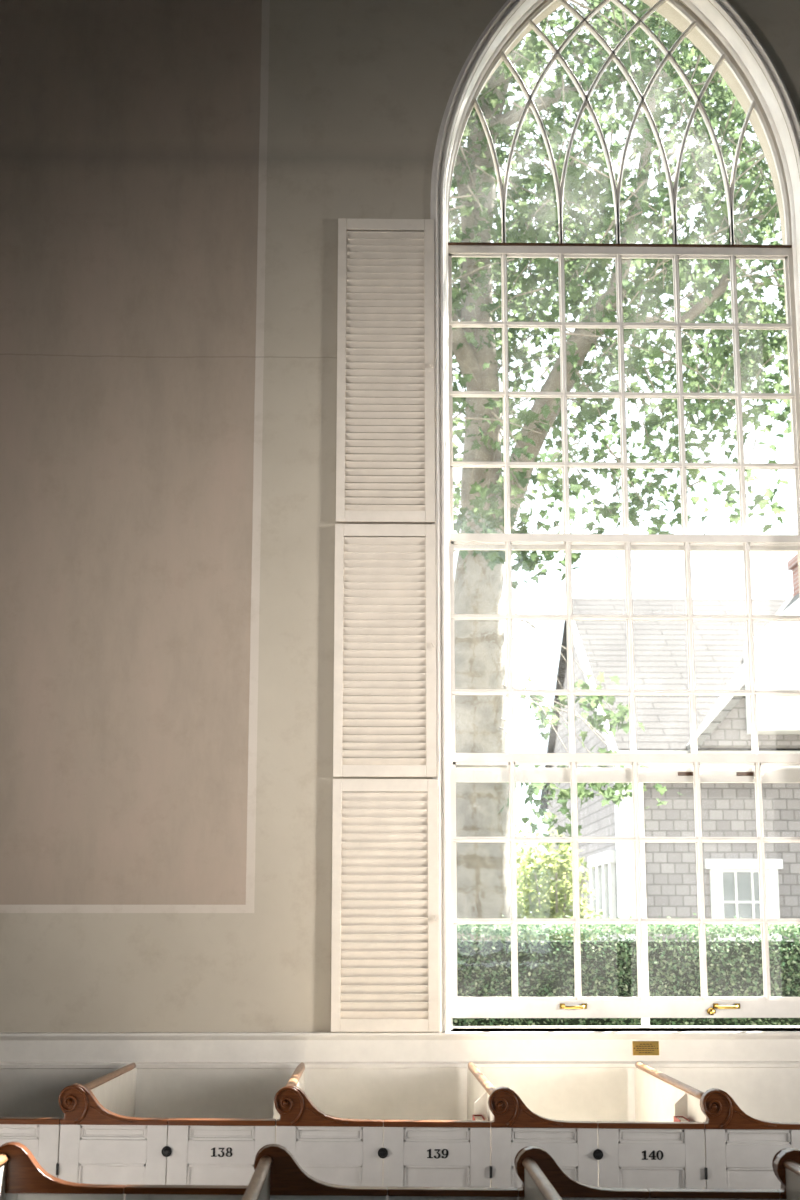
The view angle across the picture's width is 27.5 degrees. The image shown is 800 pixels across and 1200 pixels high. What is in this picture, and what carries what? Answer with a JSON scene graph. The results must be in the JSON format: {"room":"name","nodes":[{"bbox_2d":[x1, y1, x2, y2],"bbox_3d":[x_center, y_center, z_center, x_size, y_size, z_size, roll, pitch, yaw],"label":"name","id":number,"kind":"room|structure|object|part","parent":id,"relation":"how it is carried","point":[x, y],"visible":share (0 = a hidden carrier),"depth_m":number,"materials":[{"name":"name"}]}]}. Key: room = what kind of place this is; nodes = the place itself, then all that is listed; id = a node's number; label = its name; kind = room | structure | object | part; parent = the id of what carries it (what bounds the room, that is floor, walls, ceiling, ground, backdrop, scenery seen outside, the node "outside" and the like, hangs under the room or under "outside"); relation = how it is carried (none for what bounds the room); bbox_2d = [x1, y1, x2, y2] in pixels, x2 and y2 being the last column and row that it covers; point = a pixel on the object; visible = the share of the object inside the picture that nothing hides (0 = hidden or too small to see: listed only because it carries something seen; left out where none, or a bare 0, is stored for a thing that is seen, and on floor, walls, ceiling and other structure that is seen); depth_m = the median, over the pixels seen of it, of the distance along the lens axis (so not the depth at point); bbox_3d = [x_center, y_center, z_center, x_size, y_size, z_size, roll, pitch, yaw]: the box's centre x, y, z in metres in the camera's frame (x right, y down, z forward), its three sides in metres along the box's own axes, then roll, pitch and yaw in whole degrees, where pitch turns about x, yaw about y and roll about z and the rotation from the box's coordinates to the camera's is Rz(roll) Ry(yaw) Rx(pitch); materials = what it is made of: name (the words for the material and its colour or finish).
{"room":"house of worship","nodes":[
{"label":"house of worship","id":0,"kind":"room"},
{"bbox_2d":[0,0,799,1032],"bbox_3d":[0.327,-0.864,8.980,14.000,8.600,0.460,0,-11,-1],"label":"wall","id":1,"kind":"structure","parent":0,"point":[177,177],"depth_m":8.68,"materials":[{"name":"paint"}]},
{"bbox_2d":[333,524,435,776],"bbox_3d":[-0.074,0.252,8.461,0.536,1.327,0.060,0,-11,-1],"label":"window shutter","id":2,"kind":"object","parent":1,"relation":"attached to","point":[364,597],"visible":1,"depth_m":8.47,"materials":[{"name":"white wood"}]},
{"bbox_2d":[331,779,438,1031],"bbox_3d":[-0.071,1.525,8.207,0.544,1.249,0.060,0,-11,-1],"label":"window shutter","id":3,"kind":"object","parent":1,"relation":"attached to","point":[385,933],"visible":1,"depth_m":8.21,"materials":[{"name":"white wood"}]},
{"bbox_2d":[336,218,434,522],"bbox_3d":[-0.072,-1.247,8.759,0.531,1.704,0.060,0,-11,-1],"label":"window shutter","id":4,"kind":"object","parent":1,"relation":"attached to","point":[381,361],"visible":1,"depth_m":8.76,"materials":[{"name":"white wood"}]},
{"bbox_2d":[0,1032,799,1186],"bbox_3d":[0.332,2.693,8.017,14.000,1.107,0.040,0,-11,-1],"label":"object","id":5,"kind":"structure","parent":1,"relation":"attached to","point":[566,1076],"depth_m":8.08,"materials":[{"name":"white wood"}]},
{"bbox_2d":[632,1041,658,1054],"bbox_3d":[1.224,2.231,8.128,0.132,0.068,0.006,0,-11,-1],"label":"plaque","id":6,"kind":"object","parent":5,"relation":"attached to","point":[639,1047],"visible":1,"depth_m":8.13,"materials":[{"name":"gold metal"}]},
{"bbox_2d":[430,0,799,1032],"bbox_3d":[1.233,-0.802,8.984,2.142,6.224,0.544,0,-11,-1],"label":"window","id":7,"kind":"structure","parent":1,"relation":"in","point":[763,101],"depth_m":8.84,"materials":[{"name":"white wood"}]},
{"bbox_3d":[1.233,-1.128,9.058,1.998,1.748,0.038,0,-11,-1],"label":"sash","id":8,"kind":"part","parent":7,"relation":"part of","materials":[{"name":"white wood"}]},
{"bbox_3d":[1.233,2.227,8.389,2.002,0.050,0.528,0,-11,-1],"label":"sill","id":9,"kind":"part","parent":7,"relation":"part of","materials":[{"name":"white wood"}]},
{"bbox_3d":[1.234,0.304,8.733,1.998,1.340,0.036,0,-11,-1],"label":"sash","id":10,"kind":"part","parent":7,"relation":"part of","materials":[{"name":"white wood"}]},
{"bbox_3d":[1.235,1.469,8.461,1.998,1.348,0.038,0,-11,-1],"label":"sash","id":11,"kind":"part","parent":7,"relation":"part of","materials":[{"name":"white wood"}]},
{"bbox_3d":[1.272,1.596,8.581,0.038,1.282,0.040,0,-11,-1],"label":"post","id":12,"kind":"part","parent":7,"relation":"part of","materials":[{"name":"white wood"}]},
{"bbox_3d":[1.508,0.915,8.598,0.090,0.020,0.006,0,-11,-1],"label":"rail plate","id":13,"kind":"part","parent":7,"relation":"part of","materials":[{"name":"brown metal"}]},
{"bbox_3d":[1.818,0.916,8.604,0.090,0.020,0.006,0,-11,-1],"label":"rail plate","id":14,"kind":"part","parent":7,"relation":"part of","materials":[{"name":"brown metal"}]},
{"bbox_3d":[0.456,2.148,1.826,14.000,0.100,12.400,0,-11,-1],"label":"floor","id":15,"kind":"structure","parent":0,"visible":0},
{"bbox_2d":[0,1142,247,1199],"bbox_3d":[-0.881,2.053,4.273,0.894,1.004,1.716,1,-11,-1],"label":"pew","id":16,"kind":"object","parent":15,"relation":"on","point":[22,1177],"visible":0.96,"depth_m":5.12,"materials":[{"name":"brown wood"}]},
{"bbox_3d":[-1.077,2.283,5.057,0.409,0.856,0.028,1,-11,-1],"label":"panel","id":17,"kind":"part","parent":16,"relation":"part of","materials":[{"name":"white wood"}]},
{"bbox_3d":[-0.664,2.288,5.065,0.409,0.856,0.028,1,-11,-1],"label":"door","id":18,"kind":"part","parent":16,"relation":"part of","materials":[{"name":"white wood"}]},
{"bbox_3d":[-0.660,1.857,5.144,0.412,0.020,0.059,1,-11,-1],"label":"door rail","id":19,"kind":"part","parent":16,"relation":"part of","materials":[{"name":"brown wood"}]},
{"bbox_2d":[242,1144,517,1199],"bbox_3d":[-0.056,2.065,4.288,0.894,1.004,1.716,1,-11,-1],"label":"pew","id":20,"kind":"object","parent":15,"relation":"on","point":[277,1175],"visible":1,"depth_m":5.13,"materials":[{"name":"brown wood"}]},
{"bbox_3d":[-0.251,2.294,5.072,0.409,0.856,0.028,1,-11,-1],"label":"panel","id":21,"kind":"part","parent":20,"relation":"part of","materials":[{"name":"white wood"}]},
{"bbox_3d":[0.166,1.869,5.158,0.412,0.020,0.059,1,-11,-1],"label":"door rail","id":22,"kind":"part","parent":20,"relation":"part of","materials":[{"name":"brown wood"}]},
{"bbox_3d":[0.162,2.300,5.079,0.409,0.856,0.028,1,-11,-1],"label":"door","id":23,"kind":"part","parent":20,"relation":"part of","materials":[{"name":"white wood"}]},
{"bbox_2d":[514,1146,779,1199],"bbox_3d":[0.770,2.076,4.302,0.894,1.004,1.716,1,-11,-1],"label":"pew","id":24,"kind":"object","parent":15,"relation":"on","point":[541,1177],"visible":1,"depth_m":5.14,"materials":[{"name":"brown wood"}]},
{"bbox_3d":[0.575,2.305,5.087,0.409,0.856,0.028,1,-11,-1],"label":"panel","id":25,"kind":"part","parent":24,"relation":"part of","materials":[{"name":"white wood"}]},
{"bbox_3d":[0.988,2.311,5.094,0.409,0.856,0.028,1,-11,-1],"label":"door","id":26,"kind":"part","parent":24,"relation":"part of","materials":[{"name":"white wood"}]},
{"bbox_3d":[0.992,1.880,5.173,0.412,0.020,0.059,1,-11,-1],"label":"door rail","id":27,"kind":"part","parent":24,"relation":"part of","materials":[{"name":"brown wood"}]},
{"bbox_2d":[772,1148,799,1199],"bbox_3d":[1.596,2.087,4.317,0.894,1.004,1.716,1,-11,-1],"label":"pew","id":28,"kind":"object","parent":15,"relation":"on","point":[786,1162],"visible":0.98,"depth_m":5.15,"materials":[{"name":"brown wood"}]},
{"bbox_3d":[0.351,3.088,6.990,14.000,0.070,1.900,0,-11,-1],"label":"trim","id":29,"kind":"structure","parent":15,"relation":"on","visible":0},
{"bbox_2d":[0,1117,61,1177],"bbox_3d":[-1.764,2.517,7.042,0.894,0.994,1.816,1,-11,-1],"label":"pew","id":30,"kind":"object","parent":29,"relation":"on","point":[40,1135],"visible":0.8,"depth_m":6.25,"materials":[{"name":"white wood"}]},
{"bbox_3d":[-1.509,1.999,6.272,0.412,0.020,0.059,1,-11,-1],"label":"door rail","id":31,"kind":"part","parent":30,"relation":"part of","materials":[{"name":"brown wood"}]},
{"bbox_2d":[58,1063,275,1184],"bbox_3d":[-0.939,2.527,7.057,0.894,0.994,1.816,1,-11,-1],"label":"pew","id":32,"kind":"object","parent":29,"relation":"on","point":[102,1140],"visible":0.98,"depth_m":6.25,"materials":[{"name":"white wood"}]},
{"bbox_3d":[-1.100,2.428,6.188,0.409,0.846,0.028,1,-11,-1],"label":"panel","id":33,"kind":"part","parent":32,"relation":"part of","materials":[{"name":"white wood"}]},
{"bbox_3d":[-0.891,2.105,6.231,0.039,0.039,0.018,1,-11,-1],"label":"knob","id":34,"kind":"part","parent":32,"relation":"part of","materials":[{"name":"black metal"}]},
{"bbox_3d":[-0.687,2.433,6.196,0.409,0.846,0.028,1,-11,-1],"label":"door","id":35,"kind":"part","parent":32,"relation":"part of","materials":[{"name":"white wood"}]},
{"bbox_3d":[-0.684,2.010,6.287,0.412,0.020,0.059,1,-11,-1],"label":"door rail","id":36,"kind":"part","parent":32,"relation":"part of","materials":[{"name":"brown wood"}]},
{"bbox_2d":[273,1062,491,1199],"bbox_3d":[-0.113,2.538,7.072,0.894,0.994,1.816,1,-11,-1],"label":"pew","id":37,"kind":"object","parent":29,"relation":"on","point":[331,1149],"visible":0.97,"depth_m":6.26,"materials":[{"name":"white wood"}]},
{"bbox_3d":[-0.274,2.439,6.203,0.409,0.846,0.028,1,-11,-1],"label":"panel","id":38,"kind":"part","parent":37,"relation":"part of","materials":[{"name":"white wood"}]},
{"bbox_3d":[-0.065,2.116,6.246,0.039,0.039,0.018,1,-11,-1],"label":"knob","id":39,"kind":"part","parent":37,"relation":"part of","materials":[{"name":"black metal"}]},
{"bbox_3d":[0.139,2.444,6.211,0.409,0.846,0.028,1,-11,-1],"label":"door","id":40,"kind":"part","parent":37,"relation":"part of","materials":[{"name":"white wood"}]},
{"bbox_3d":[0.142,2.021,6.301,0.412,0.020,0.059,1,-11,-1],"label":"door rail","id":41,"kind":"part","parent":37,"relation":"part of","materials":[{"name":"brown wood"}]},
{"bbox_2d":[467,1062,707,1188],"bbox_3d":[0.713,2.549,7.087,0.894,0.994,1.816,1,-11,-1],"label":"pew","id":42,"kind":"object","parent":29,"relation":"on","point":[625,1154],"visible":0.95,"depth_m":6.28,"materials":[{"name":"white wood"}]},
{"bbox_2d":[472,1115,484,1119],"bbox_3d":[0.318,2.205,6.599,0.040,0.226,0.140,0,-11,-1],"label":"hymnal","id":43,"kind":"object","parent":42,"relation":"in","point":[474,1117],"visible":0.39,"depth_m":6.63,"materials":[{"name":"red paper"}]},
{"bbox_3d":[0.552,2.449,6.218,0.409,0.846,0.028,1,-11,-1],"label":"panel","id":44,"kind":"part","parent":42,"relation":"part of","materials":[{"name":"white wood"}]},
{"bbox_3d":[0.761,2.127,6.261,0.039,0.039,0.018,1,-11,-1],"label":"knob","id":45,"kind":"part","parent":42,"relation":"part of","materials":[{"name":"black metal"}]},
{"bbox_3d":[0.968,2.031,6.316,0.412,0.020,0.059,1,-11,-1],"label":"door rail","id":46,"kind":"part","parent":42,"relation":"part of","materials":[{"name":"brown wood"}]},
{"bbox_3d":[0.965,2.455,6.225,0.409,0.846,0.028,1,-11,-1],"label":"door","id":47,"kind":"part","parent":42,"relation":"part of","materials":[{"name":"white wood"}]},
{"bbox_2d":[634,1062,799,1189],"bbox_3d":[1.539,2.559,7.101,0.894,0.994,1.816,1,-11,-1],"label":"pew","id":48,"kind":"object","parent":29,"relation":"on","point":[741,1148],"visible":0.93,"depth_m":6.30,"materials":[{"name":"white wood"}]},
{"bbox_2d":[673,1116,689,1121],"bbox_3d":[1.144,2.216,6.614,0.040,0.226,0.140,0,-11,-1],"label":"hymnal","id":49,"kind":"object","parent":48,"relation":"in","point":[676,1118],"visible":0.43,"depth_m":6.64,"materials":[{"name":"red paper"}]},
{"bbox_3d":[1.377,2.460,6.233,0.409,0.846,0.028,1,-11,-1],"label":"panel","id":50,"kind":"part","parent":48,"relation":"part of","materials":[{"name":"white wood"}]},
{"label":"outside","id":51,"kind":"structure","parent":0,"visible":0},
{"bbox_3d":[9.007,11.434,48.318,100.000,0.070,81.140,0,-11,-1],"label":"ground","id":52,"kind":"structure","parent":51,"visible":0},
{"bbox_2d":[509,821,548,935],"bbox_3d":[2.266,7.113,35.971,2.865,4.633,3.090,0,-11,-1],"label":"shrub","id":53,"kind":"object","parent":52,"relation":"on","point":[522,853],"visible":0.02,"depth_m":35.99,"materials":[{"name":"green plant"}]},
{"bbox_2d":[517,815,603,939],"bbox_3d":[1.983,4.478,20.823,1.243,3.502,1.485,-4,-12,18],"label":"shrub","id":54,"kind":"object","parent":52,"relation":"on","point":[555,903],"visible":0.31,"depth_m":20.87,"materials":[{"name":"green plant"}]},
{"bbox_3d":[1.997,4.698,20.660,0.784,2.455,0.523,0,-11,-1],"label":"stem","id":55,"kind":"part","parent":54,"relation":"part of","materials":[{"name":"green plant"}]},
{"bbox_2d":[449,0,791,939],"bbox_3d":[2.623,-3.337,16.162,10.350,16.676,6.360,0,-11,-1],"label":"plane tree","id":56,"kind":"object","parent":52,"relation":"on","point":[482,809],"visible":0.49,"depth_m":15.17,"materials":[{"name":"green plant"}]},
{"bbox_2d":[453,913,799,1025],"bbox_3d":[2.946,3.295,12.311,7.604,1.841,1.174,0,-11,-1],"label":"hedge","id":57,"kind":"object","parent":52,"relation":"on","point":[546,966],"visible":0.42,"depth_m":12.01,"materials":[{"name":"green plant"}]},
{"bbox_2d":[540,554,799,939],"bbox_3d":[8.312,3.388,28.560,10.630,8.000,11.800,0,-11,-1],"label":"house","id":58,"kind":"structure","parent":52,"relation":"on","point":[730,870],"depth_m":23.99,"materials":[{"name":"grey"}]},
{"bbox_3d":[3.197,4.847,25.565,0.035,1.370,2.100,0,-11,-1],"label":"pane","id":59,"kind":"part","parent":58,"relation":"part of","materials":[{"name":"clear glass"}]},
{"bbox_3d":[4.998,4.383,23.695,0.720,0.950,0.010,0,-11,-1],"label":"pane","id":60,"kind":"part","parent":58,"relation":"part of","materials":[{"name":"clear glass"}]}
]}

